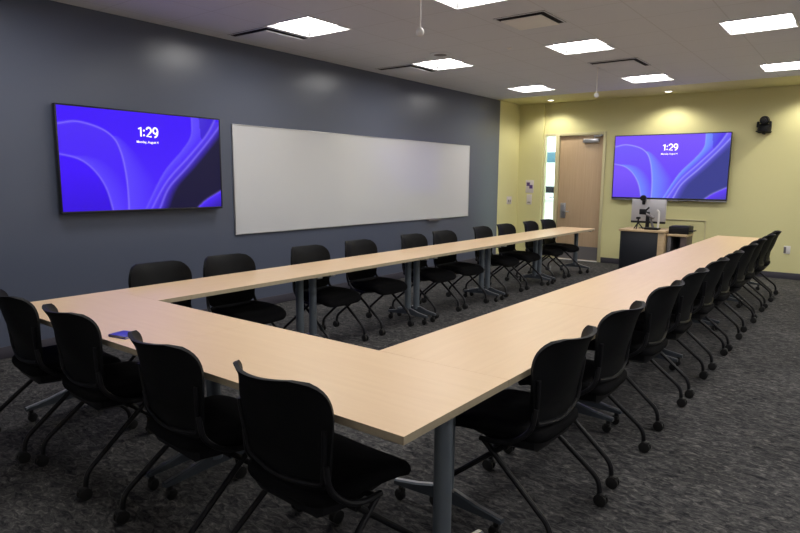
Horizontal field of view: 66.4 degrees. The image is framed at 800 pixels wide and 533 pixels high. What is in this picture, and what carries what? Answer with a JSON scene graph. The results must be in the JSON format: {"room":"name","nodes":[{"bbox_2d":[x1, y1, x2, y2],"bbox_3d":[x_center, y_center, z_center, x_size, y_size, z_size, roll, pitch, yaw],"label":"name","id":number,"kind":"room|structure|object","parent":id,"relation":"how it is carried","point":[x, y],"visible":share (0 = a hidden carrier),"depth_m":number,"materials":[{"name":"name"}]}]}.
{"room":"conference room","nodes":[
{"label":"conference room","id":0,"kind":"room"},
{"bbox_2d":[0,0,519,347],"bbox_3d":[-1.363,-1.065,7.543,0.120,2.989,12.487,7,10,37],"label":"wall","id":1,"kind":"structure","parent":0,"point":[51,51],"depth_m":6.20,"materials":[{"name":"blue dark blue-grey paint"}]},
{"bbox_2d":[51,103,222,214],"bbox_3d":[-2.459,-1.013,5.921,0.092,0.946,1.671,7,10,37],"label":"wall screen","id":2,"kind":"object","parent":1,"relation":"attached to","point":[108,160],"visible":1,"depth_m":5.78,"materials":[{"name":"black"}]},
{"bbox_2d":[0,253,498,359],"bbox_3d":[-1.344,0.374,7.680,0.012,0.100,12.177,7,10,37],"label":"baseboard","id":3,"kind":"structure","parent":1,"relation":"attached to","point":[5,352],"depth_m":7.47,"materials":[{"name":"grey rubber"}]},
{"bbox_2d":[231,124,469,234],"bbox_3d":[-0.307,-1.217,8.767,0.060,1.250,5.040,7,10,37],"label":"whiteboard","id":4,"kind":"object","parent":1,"relation":"attached to","point":[284,179],"visible":1,"depth_m":8.12,"materials":[{"name":"white ceramic"}]},
{"bbox_2d":[506,196,511,203],"bbox_3d":[2.154,-1.307,12.046,0.016,0.150,0.200,7,10,37],"label":"light switch","id":5,"kind":"object","parent":1,"relation":"attached to","point":[509,198],"visible":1,"depth_m":12.05,"materials":[{"name":"white plastic"}]},
{"bbox_2d":[0,258,799,532],"bbox_3d":[1.869,0.842,5.309,8.290,0.100,12.487,7,10,37],"label":"floor","id":6,"kind":"structure","parent":0,"point":[727,460],"depth_m":3.39,"materials":[{"name":"carpet"}]},
{"bbox_2d":[0,289,137,463],"bbox_3d":[-2.005,0.556,3.605,0.566,0.884,0.656,8,11,42],"label":"chair","id":7,"kind":"object","parent":6,"relation":"on","point":[41,364],"visible":0.76,"depth_m":3.35,"materials":[{"name":"black plastic"}]},
{"bbox_2d":[34,303,152,500],"bbox_3d":[-1.500,0.613,3.232,0.566,0.884,0.656,7,11,40],"label":"chair","id":8,"kind":"object","parent":6,"relation":"on","point":[78,338],"visible":0.82,"depth_m":3.00,"materials":[{"name":"black plastic"}]},
{"bbox_2d":[24,290,254,489],"bbox_3d":[-1.596,0.638,3.561,1.520,0.740,0.687,7,10,37],"label":"conference table","id":9,"kind":"object","parent":6,"relation":"on","point":[157,322],"visible":0.48,"depth_m":3.41,"materials":[{"name":"brown wood"}]},
{"bbox_2d":[108,330,129,338],"bbox_3d":[-1.362,0.337,3.022,0.116,0.013,0.090,4,9,25],"label":"notebook","id":10,"kind":"object","parent":9,"relation":"on","point":[123,334],"visible":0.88,"depth_m":3.00,"materials":[{"name":"blue paper"}]},
{"bbox_2d":[128,260,191,360],"bbox_3d":[-1.646,0.431,4.499,0.656,0.884,0.566,7,10,39],"label":"chair","id":11,"kind":"object","parent":6,"relation":"on","point":[142,274],"visible":0.15,"depth_m":4.63,"materials":[{"name":"black plastic"}]},
{"bbox_2d":[113,330,301,532],"bbox_3d":[-0.837,0.695,2.698,0.566,0.884,0.656,8,11,41],"label":"chair","id":12,"kind":"object","parent":6,"relation":"on","point":[199,427],"visible":0.89,"depth_m":2.48,"materials":[{"name":"black plastic"}]},
{"bbox_2d":[114,266,328,332],"bbox_3d":[-1.294,0.472,4.737,0.557,0.740,1.565,7,10,37],"label":"conference table","id":13,"kind":"object","parent":6,"relation":"on","point":[176,291],"visible":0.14,"depth_m":4.62,"materials":[{"name":"brown wood"}]},
{"bbox_2d":[203,253,285,326],"bbox_3d":[-1.267,0.365,4.979,0.656,0.884,0.566,7,11,39],"label":"chair","id":14,"kind":"object","parent":6,"relation":"on","point":[238,304],"visible":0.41,"depth_m":5.00,"materials":[{"name":"black plastic"}]},
{"bbox_2d":[230,360,413,532],"bbox_3d":[-0.294,0.758,2.293,0.566,0.884,0.656,7,11,40],"label":"chair","id":15,"kind":"object","parent":6,"relation":"on","point":[293,448],"visible":1,"depth_m":2.09,"materials":[{"name":"black plastic"}]},
{"bbox_2d":[137,323,508,532],"bbox_3d":[-0.387,0.779,2.648,1.520,0.740,0.687,7,10,37],"label":"conference table","id":16,"kind":"object","parent":6,"relation":"on","point":[393,398],"visible":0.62,"depth_m":2.42,"materials":[{"name":"brown wood"}]},
{"bbox_2d":[283,245,368,341],"bbox_3d":[-0.704,0.265,5.713,0.656,0.884,0.566,7,10,38],"label":"chair","id":17,"kind":"object","parent":6,"relation":"on","point":[329,296],"visible":0.62,"depth_m":5.74,"materials":[{"name":"black plastic"}]},
{"bbox_2d":[287,251,433,337],"bbox_3d":[-0.343,0.304,5.970,0.557,0.740,1.565,7,10,37],"label":"conference table","id":18,"kind":"object","parent":6,"relation":"on","point":[368,261],"visible":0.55,"depth_m":5.80,"materials":[{"name":"brown wood"}]},
{"bbox_2d":[333,239,413,335],"bbox_3d":[-0.262,0.184,6.301,0.656,0.884,0.566,7,10,37],"label":"chair","id":19,"kind":"object","parent":6,"relation":"on","point":[367,280],"visible":0.86,"depth_m":6.30,"materials":[{"name":"black plastic"}]},
{"bbox_2d":[389,233,461,318],"bbox_3d":[0.308,0.083,7.041,0.656,0.884,0.566,7,10,37],"label":"chair","id":20,"kind":"object","parent":6,"relation":"on","point":[436,275],"visible":0.59,"depth_m":7.06,"materials":[{"name":"black plastic"}]},
{"bbox_2d":[395,240,504,321],"bbox_3d":[0.608,0.136,7.202,0.557,0.740,1.565,7,10,37],"label":"conference table","id":21,"kind":"object","parent":6,"relation":"on","point":[445,249],"visible":0.8,"depth_m":6.96,"materials":[{"name":"brown wood"}]},
{"bbox_2d":[421,230,488,308],"bbox_3d":[0.698,0.015,7.544,0.656,0.884,0.566,7,11,39],"label":"chair","id":22,"kind":"object","parent":6,"relation":"on","point":[447,262],"visible":0.7,"depth_m":7.57,"materials":[{"name":"black plastic"}]},
{"bbox_2d":[463,226,523,296],"bbox_3d":[1.286,-0.088,8.296,0.656,0.884,0.566,6,10,35],"label":"chair","id":23,"kind":"object","parent":6,"relation":"on","point":[479,231],"visible":0.58,"depth_m":8.28,"materials":[{"name":"black plastic"}]},
{"bbox_2d":[379,299,613,532],"bbox_3d":[0.639,0.698,3.276,0.662,0.740,1.565,7,10,37],"label":"conference table","id":24,"kind":"object","parent":6,"relation":"on","point":[504,343],"visible":0.68,"depth_m":2.97,"materials":[{"name":"brown wood"}]},
{"bbox_2d":[469,233,555,299],"bbox_3d":[1.559,-0.033,8.435,0.557,0.740,1.565,7,10,37],"label":"conference table","id":25,"kind":"object","parent":6,"relation":"on","point":[509,239],"visible":0.77,"depth_m":8.20,"materials":[{"name":"brown wood"}]},
{"bbox_2d":[490,223,544,289],"bbox_3d":[1.694,-0.162,8.834,0.656,0.884,0.566,7,10,39],"label":"chair","id":26,"kind":"object","parent":6,"relation":"on","point":[506,228],"visible":0.67,"depth_m":8.86,"materials":[{"name":"black plastic"}]},
{"bbox_2d":[429,325,607,532],"bbox_3d":[0.555,0.691,2.811,0.656,0.884,0.566,7,10,39],"label":"chair","id":27,"kind":"object","parent":6,"relation":"on","point":[525,420],"visible":0.91,"depth_m":2.61,"materials":[{"name":"black plastic"}]},
{"bbox_2d":[515,221,566,281],"bbox_3d":[2.201,-0.249,9.474,0.656,0.884,0.566,6,10,34],"label":"chair","id":28,"kind":"object","parent":6,"relation":"on","point":[528,225],"visible":0.56,"depth_m":9.47,"materials":[{"name":"black plastic"}]},
{"bbox_2d":[522,227,594,283],"bbox_3d":[2.510,-0.201,9.668,0.557,0.740,1.565,7,10,37],"label":"conference table","id":29,"kind":"object","parent":6,"relation":"on","point":[559,231],"visible":0.71,"depth_m":9.47,"materials":[{"name":"brown wood"}]},
{"bbox_2d":[540,219,582,276],"bbox_3d":[2.588,-0.318,9.978,0.656,0.884,0.566,7,10,38],"label":"chair","id":30,"kind":"object","parent":6,"relation":"on","point":[546,223],"visible":0.65,"depth_m":10.02,"materials":[{"name":"black plastic"}]},
{"bbox_2d":[503,300,650,488],"bbox_3d":[0.994,0.613,3.382,0.656,0.884,0.566,7,10,38],"label":"chair","id":31,"kind":"object","parent":6,"relation":"on","point":[603,375],"visible":0.75,"depth_m":3.13,"materials":[{"name":"black plastic"}]},
{"bbox_2d":[530,272,680,424],"bbox_3d":[1.590,0.530,4.509,0.662,0.740,1.565,7,10,37],"label":"conference table","id":32,"kind":"object","parent":6,"relation":"on","point":[611,291],"visible":0.34,"depth_m":4.30,"materials":[{"name":"brown wood"}]},
{"bbox_2d":[587,280,686,430],"bbox_3d":[1.528,0.516,4.088,0.656,0.884,0.566,7,10,38],"label":"chair","id":33,"kind":"object","parent":6,"relation":"on","point":[646,345],"visible":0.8,"depth_m":3.83,"materials":[{"name":"black plastic"}]},
{"bbox_2d":[618,227,668,268],"bbox_3d":[4.074,-0.256,10.149,0.720,0.740,0.620,7,10,37],"label":"desk","id":34,"kind":"object","parent":6,"relation":"on","point":[637,245],"visible":0.55,"depth_m":9.93,"materials":[{"name":"brown wood"}]},
{"bbox_2d":[634,217,643,228],"bbox_3d":[3.890,-0.712,10.000,0.162,0.200,0.144,7,10,37],"label":"tripod","id":35,"kind":"object","parent":34,"relation":"on","point":[637,218],"visible":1,"depth_m":10.00,"materials":[{"name":"black plastic"}]},
{"bbox_2d":[631,199,666,227],"bbox_3d":[4.138,-0.876,10.179,0.550,0.480,0.180,7,10,37],"label":"monitor","id":36,"kind":"object","parent":34,"relation":"on","point":[661,205],"visible":0.79,"depth_m":10.14,"materials":[{"name":"silver metal"}]},
{"bbox_2d":[640,195,646,204],"bbox_3d":[4.045,-1.108,10.145,0.100,0.158,0.127,7,10,37],"label":"webcam","id":37,"kind":"object","parent":36,"relation":"on","point":[643,198],"visible":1,"depth_m":10.10,"materials":[{"name":"black plastic"}]},
{"bbox_2d":[639,207,660,229],"bbox_3d":[4.056,-0.785,9.925,0.321,0.370,0.160,7,10,37],"label":"camera","id":38,"kind":"object","parent":34,"relation":"on","point":[641,211],"visible":1,"depth_m":9.89,"materials":[{"name":"black plastic"}]},
{"bbox_2d":[611,255,716,365],"bbox_3d":[2.541,0.361,5.741,0.662,0.740,1.565,7,10,37],"label":"conference table","id":39,"kind":"object","parent":6,"relation":"on","point":[674,267],"visible":0.3,"depth_m":5.59,"materials":[{"name":"beige laminate"}]},
{"bbox_2d":[626,268,709,397],"bbox_3d":[1.973,0.438,4.661,0.656,0.884,0.566,6,10,36],"label":"chair","id":40,"kind":"object","parent":6,"relation":"on","point":[681,321],"visible":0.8,"depth_m":4.40,"materials":[{"name":"black plastic"}]},
{"bbox_2d":[666,233,693,252],"bbox_3d":[4.499,-0.187,9.868,0.305,0.690,0.440,7,10,37],"label":"stand","id":41,"kind":"object","parent":6,"relation":"on","point":[674,241],"visible":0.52,"depth_m":9.75,"materials":[{"name":"brown wood"}]},
{"bbox_2d":[667,233,693,236],"bbox_3d":[4.502,-0.512,9.822,0.305,0.035,0.440,7,10,37],"label":"shelf","id":42,"kind":"object","parent":41,"relation":"attached to","point":[668,235],"depth_m":9.67,"materials":[{"name":"brown wood"}]},
{"bbox_2d":[669,225,696,234],"bbox_3d":[4.535,-0.590,9.791,0.360,0.130,0.330,7,10,37],"label":"printer","id":43,"kind":"object","parent":41,"relation":"on","point":[674,229],"visible":1,"depth_m":9.69,"materials":[{"name":"black plastic"}]},
{"bbox_2d":[671,257,729,369],"bbox_3d":[2.470,0.350,5.307,0.656,0.884,0.566,7,10,37],"label":"chair","id":44,"kind":"object","parent":6,"relation":"on","point":[702,307],"visible":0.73,"depth_m":5.05,"materials":[{"name":"black plastic"}]},
{"bbox_2d":[661,244,742,329],"bbox_3d":[3.492,0.193,6.974,0.662,0.740,1.565,7,10,37],"label":"conference table","id":45,"kind":"object","parent":6,"relation":"on","point":[702,251],"visible":0.32,"depth_m":6.88,"materials":[{"name":"brown wood"}]},
{"bbox_2d":[695,250,743,350],"bbox_3d":[2.912,0.273,5.871,0.656,0.884,0.566,7,10,37],"label":"chair","id":46,"kind":"object","parent":6,"relation":"on","point":[722,293],"visible":0.64,"depth_m":5.61,"materials":[{"name":"black plastic"}]},
{"bbox_2d":[694,235,759,305],"bbox_3d":[4.444,0.024,8.207,0.662,0.740,1.565,7,10,37],"label":"conference table","id":47,"kind":"object","parent":6,"relation":"on","point":[735,241],"visible":0.27,"depth_m":8.18,"materials":[{"name":"brown wood"}]},
{"bbox_2d":[700,243,758,331],"bbox_3d":[3.451,0.177,6.572,0.656,0.884,0.566,7,10,39],"label":"chair","id":48,"kind":"object","parent":6,"relation":"on","point":[737,281],"visible":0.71,"depth_m":6.31,"materials":[{"name":"black plastic"}]},
{"bbox_2d":[732,238,766,318],"bbox_3d":[3.884,0.099,7.142,0.656,0.884,0.566,7,10,38],"label":"chair","id":49,"kind":"object","parent":6,"relation":"on","point":[750,274],"visible":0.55,"depth_m":6.89,"materials":[{"name":"black plastic"}]},
{"bbox_2d":[746,233,775,308],"bbox_3d":[4.364,0.016,7.752,0.656,0.884,0.566,7,10,37],"label":"chair","id":50,"kind":"object","parent":6,"relation":"on","point":[759,265],"visible":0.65,"depth_m":7.49,"materials":[{"name":"black plastic"}]},
{"bbox_2d":[754,230,781,298],"bbox_3d":[4.737,-0.051,8.242,0.656,0.884,0.566,6,10,36],"label":"chair","id":51,"kind":"object","parent":6,"relation":"on","point":[767,256],"visible":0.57,"depth_m":8.00,"materials":[{"name":"black plastic"}]},
{"bbox_2d":[52,0,799,99],"bbox_3d":[1.549,-2.155,4.424,8.290,0.100,11.350,7,10,37],"label":"ceiling","id":52,"kind":"structure","parent":0,"point":[682,40],"depth_m":6.28,"materials":[{"name":"tile"}]},
{"bbox_2d":[227,26,309,45],"bbox_3d":[-1.372,-2.400,6.410,0.604,0.026,0.604,7,10,37],"label":"ceiling vent","id":53,"kind":"object","parent":52,"relation":"in","point":[265,35],"visible":1,"depth_m":6.34,"materials":[{"name":"black metal"}]},
{"bbox_2d":[264,16,351,37],"bbox_3d":[-0.895,-2.380,5.994,0.606,0.075,0.606,7,10,37],"label":"ceiling light","id":54,"kind":"object","parent":52,"relation":"attached to","point":[307,26],"visible":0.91,"depth_m":6.11,"materials":[{"name":"grey plastic"}]},
{"bbox_2d":[278,17,336,30],"bbox_3d":[-0.895,-2.394,5.992,0.564,0.024,0.564,7,10,37],"label":"diffuser","id":55,"kind":"object","parent":54,"relation":"attached to","point":[303,24],"depth_m":6.08,"materials":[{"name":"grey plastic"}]},
{"bbox_2d":[376,64,436,75],"bbox_3d":[0.092,-2.659,8.307,0.604,0.026,0.604,7,10,37],"label":"ceiling vent","id":56,"kind":"object","parent":52,"relation":"in","point":[410,69],"visible":1,"depth_m":8.21,"materials":[{"name":"black metal"}]},
{"bbox_2d":[416,0,423,36],"bbox_3d":[0.150,-1.917,4.505,0.062,0.418,0.061,7,10,37],"label":"microphone","id":57,"kind":"object","parent":52,"relation":"hanging from","point":[420,31],"visible":1,"depth_m":4.51,"materials":[{"name":"white plastic"}]},
{"bbox_2d":[430,52,450,56],"bbox_3d":[0.478,-2.509,7.242,0.250,0.014,0.250,7,10,37],"label":"ceiling speaker","id":58,"kind":"object","parent":52,"relation":"attached to","point":[434,54],"visible":1,"depth_m":7.20,"materials":[{"name":"white metal"}]},
{"bbox_2d":[410,58,474,69],"bbox_3d":[0.556,-2.637,7.875,0.606,0.075,0.606,7,10,37],"label":"ceiling light","id":59,"kind":"object","parent":52,"relation":"attached to","point":[447,63],"visible":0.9,"depth_m":8.02,"materials":[{"name":"white plastic"}]},
{"bbox_2d":[422,59,461,65],"bbox_3d":[0.557,-2.651,7.873,0.564,0.024,0.564,7,10,37],"label":"diffuser","id":60,"kind":"object","parent":59,"relation":"attached to","point":[446,62],"depth_m":8.01,"materials":[{"name":"white plastic"}]},
{"bbox_2d":[434,0,506,9],"bbox_3d":[0.551,-2.212,4.901,0.606,0.075,0.606,7,10,37],"label":"ceiling light","id":61,"kind":"object","parent":52,"relation":"attached to","point":[455,4],"visible":1,"depth_m":5.21,"materials":[{"name":"grey plastic"}]},
{"bbox_2d":[493,10,565,29],"bbox_3d":[1.210,-2.274,5.680,0.500,0.026,0.500,7,10,37],"label":"ceiling vent","id":62,"kind":"object","parent":52,"relation":"in","point":[537,19],"visible":1,"depth_m":5.62,"materials":[{"name":"black"}]},
{"bbox_2d":[506,85,556,92],"bbox_3d":[2.136,-2.917,9.921,0.606,0.075,0.606,7,10,37],"label":"ceiling light","id":63,"kind":"object","parent":52,"relation":"attached to","point":[535,88],"visible":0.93,"depth_m":10.09,"materials":[{"name":"grey plastic"}]},
{"bbox_2d":[517,85,543,88],"bbox_3d":[2.136,-2.930,9.920,0.564,0.024,0.564,7,10,37],"label":"diffuser","id":64,"kind":"object","parent":63,"relation":"attached to","point":[534,86],"depth_m":10.02,"materials":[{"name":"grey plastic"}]},
{"bbox_2d":[543,38,616,54],"bbox_3d":[2.002,-2.469,6.782,0.606,0.075,0.606,7,10,37],"label":"ceiling light","id":65,"kind":"object","parent":52,"relation":"attached to","point":[590,45],"visible":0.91,"depth_m":6.91,"materials":[{"name":"white plastic"}]},
{"bbox_2d":[553,39,605,49],"bbox_3d":[2.002,-2.482,6.780,0.564,0.024,0.564,7,10,37],"label":"diffuser","id":66,"kind":"object","parent":65,"relation":"attached to","point":[596,44],"depth_m":6.91,"materials":[{"name":"white plastic"}]},
{"bbox_2d":[594,67,598,97],"bbox_3d":[2.538,-2.384,7.867,0.062,0.406,0.061,7,10,37],"label":"microphone","id":67,"kind":"object","parent":52,"relation":"hanging from","point":[596,95],"visible":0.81,"depth_m":7.87,"materials":[{"name":"white plastic"}]},
{"bbox_2d":[588,57,650,70],"bbox_3d":[2.785,-2.557,7.755,0.604,0.026,0.604,7,10,37],"label":"ceiling vent","id":68,"kind":"object","parent":52,"relation":"in","point":[627,63],"visible":1,"depth_m":7.66,"materials":[{"name":"black"}]},
{"bbox_2d":[620,74,674,82],"bbox_3d":[3.582,-2.748,8.829,0.606,0.075,0.606,7,10,37],"label":"ceiling light","id":69,"kind":"object","parent":52,"relation":"attached to","point":[655,77],"visible":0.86,"depth_m":8.98,"materials":[{"name":"grey plastic"}]},
{"bbox_2d":[628,74,665,78],"bbox_3d":[3.582,-2.762,8.827,0.564,0.024,0.564,7,10,37],"label":"diffuser","id":70,"kind":"object","parent":69,"relation":"attached to","point":[655,76],"depth_m":8.95,"materials":[{"name":"white plastic"}]},
{"bbox_2d":[717,12,799,34],"bbox_3d":[3.377,-2.308,5.744,0.606,0.075,0.606,7,10,37],"label":"ceiling light","id":71,"kind":"object","parent":52,"relation":"attached to","point":[786,20],"visible":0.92,"depth_m":5.85,"materials":[{"name":"white plastic"}]},
{"bbox_2d":[725,14,794,28],"bbox_3d":[3.377,-2.322,5.742,0.564,0.024,0.564,7,10,37],"label":"diffuser","id":72,"kind":"object","parent":71,"relation":"attached to","point":[787,20],"depth_m":5.85,"materials":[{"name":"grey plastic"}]},
{"bbox_2d":[758,61,799,71],"bbox_3d":[4.956,-2.588,7.790,0.606,0.075,0.606,7,10,37],"label":"ceiling light","id":73,"kind":"object","parent":52,"relation":"attached to","point":[794,65],"visible":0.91,"depth_m":8.00,"materials":[{"name":"white plastic"}]},
{"bbox_2d":[763,62,799,67],"bbox_3d":[4.956,-2.601,7.788,0.564,0.024,0.564,7,10,37],"label":"diffuser","id":74,"kind":"object","parent":73,"relation":"attached to","point":[785,64],"depth_m":7.96,"materials":[{"name":"white plastic"}]},
{"bbox_2d":[515,85,799,273],"bbox_3d":[5.618,-1.348,9.932,8.050,2.989,0.185,7,10,37],"label":"wall","id":75,"kind":"structure","parent":0,"point":[763,198],"depth_m":10.17,"materials":[{"name":"beige paint"}]},
{"bbox_2d":[526,194,531,203],"bbox_3d":[2.568,-1.335,12.162,0.110,0.200,0.013,7,10,37],"label":"light switch","id":76,"kind":"object","parent":75,"relation":"attached to","point":[529,196],"visible":1,"depth_m":12.15,"materials":[{"name":"white plastic"}]},
{"bbox_2d":[525,180,533,192],"bbox_3d":[2.571,-1.588,12.127,0.170,0.250,0.008,7,10,37],"label":"notice","id":77,"kind":"object","parent":75,"relation":"attached to","point":[529,183],"visible":1,"depth_m":12.12,"materials":[{"name":"grey paper"}]},
{"bbox_2d":[541,133,556,257],"bbox_3d":[2.936,-1.377,12.014,0.265,2.410,0.120,7,10,37],"label":"window","id":78,"kind":"structure","parent":75,"relation":"in","point":[550,140],"depth_m":11.96,"materials":[{"name":"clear glass"}]},
{"bbox_2d":[552,131,606,261],"bbox_3d":[3.410,-1.319,11.638,0.950,2.410,0.146,7,10,37],"label":"door","id":79,"kind":"structure","parent":75,"relation":"in","point":[580,157],"depth_m":11.61,"materials":[{"name":"wood veneer"},{"name":"cream paint"},{"name":"brushed steel"}]},
{"bbox_2d":[499,75,799,104],"bbox_3d":[5.341,-2.825,9.339,8.290,0.102,1.137,7,10,37],"label":"trim","id":80,"kind":"structure","parent":75,"relation":"attached to","point":[789,80],"depth_m":9.98,"materials":[{"name":"beige paint"}]},
{"bbox_2d":[612,132,732,202],"bbox_3d":[4.635,-1.704,10.540,1.883,1.139,0.102,7,10,37],"label":"wall screen","id":81,"kind":"object","parent":75,"relation":"attached to","point":[690,167],"visible":0.99,"depth_m":10.46,"materials":[{"name":"black"}]},
{"bbox_2d":[666,219,705,239],"bbox_3d":[4.868,-0.432,10.585,0.745,0.773,0.020,7,10,37],"label":"cable conduit","id":82,"kind":"object","parent":75,"relation":"attached to","point":[666,219],"visible":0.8,"depth_m":10.41,"materials":[{"name":"beige metal"}]},
{"bbox_2d":[600,257,799,279],"bbox_3d":[6.274,0.166,9.589,6.315,0.100,0.012,7,10,37],"label":"baseboard","id":83,"kind":"structure","parent":75,"relation":"attached to","point":[770,274],"depth_m":9.81,"materials":[{"name":"grey rubber"}]},
{"bbox_2d":[756,116,771,134],"bbox_3d":[5.708,-2.216,9.576,0.200,0.280,0.210,7,10,37],"label":"camera","id":84,"kind":"object","parent":75,"relation":"attached to","point":[764,127],"visible":1,"depth_m":9.51,"materials":[{"name":"black plastic"}]},
{"bbox_2d":[783,246,790,253],"bbox_3d":[6.113,-0.262,9.656,0.090,0.125,0.012,7,10,37],"label":"wall outlet","id":85,"kind":"object","parent":75,"relation":"attached to","point":[786,248],"visible":1,"depth_m":9.65,"materials":[{"name":"white plastic"}]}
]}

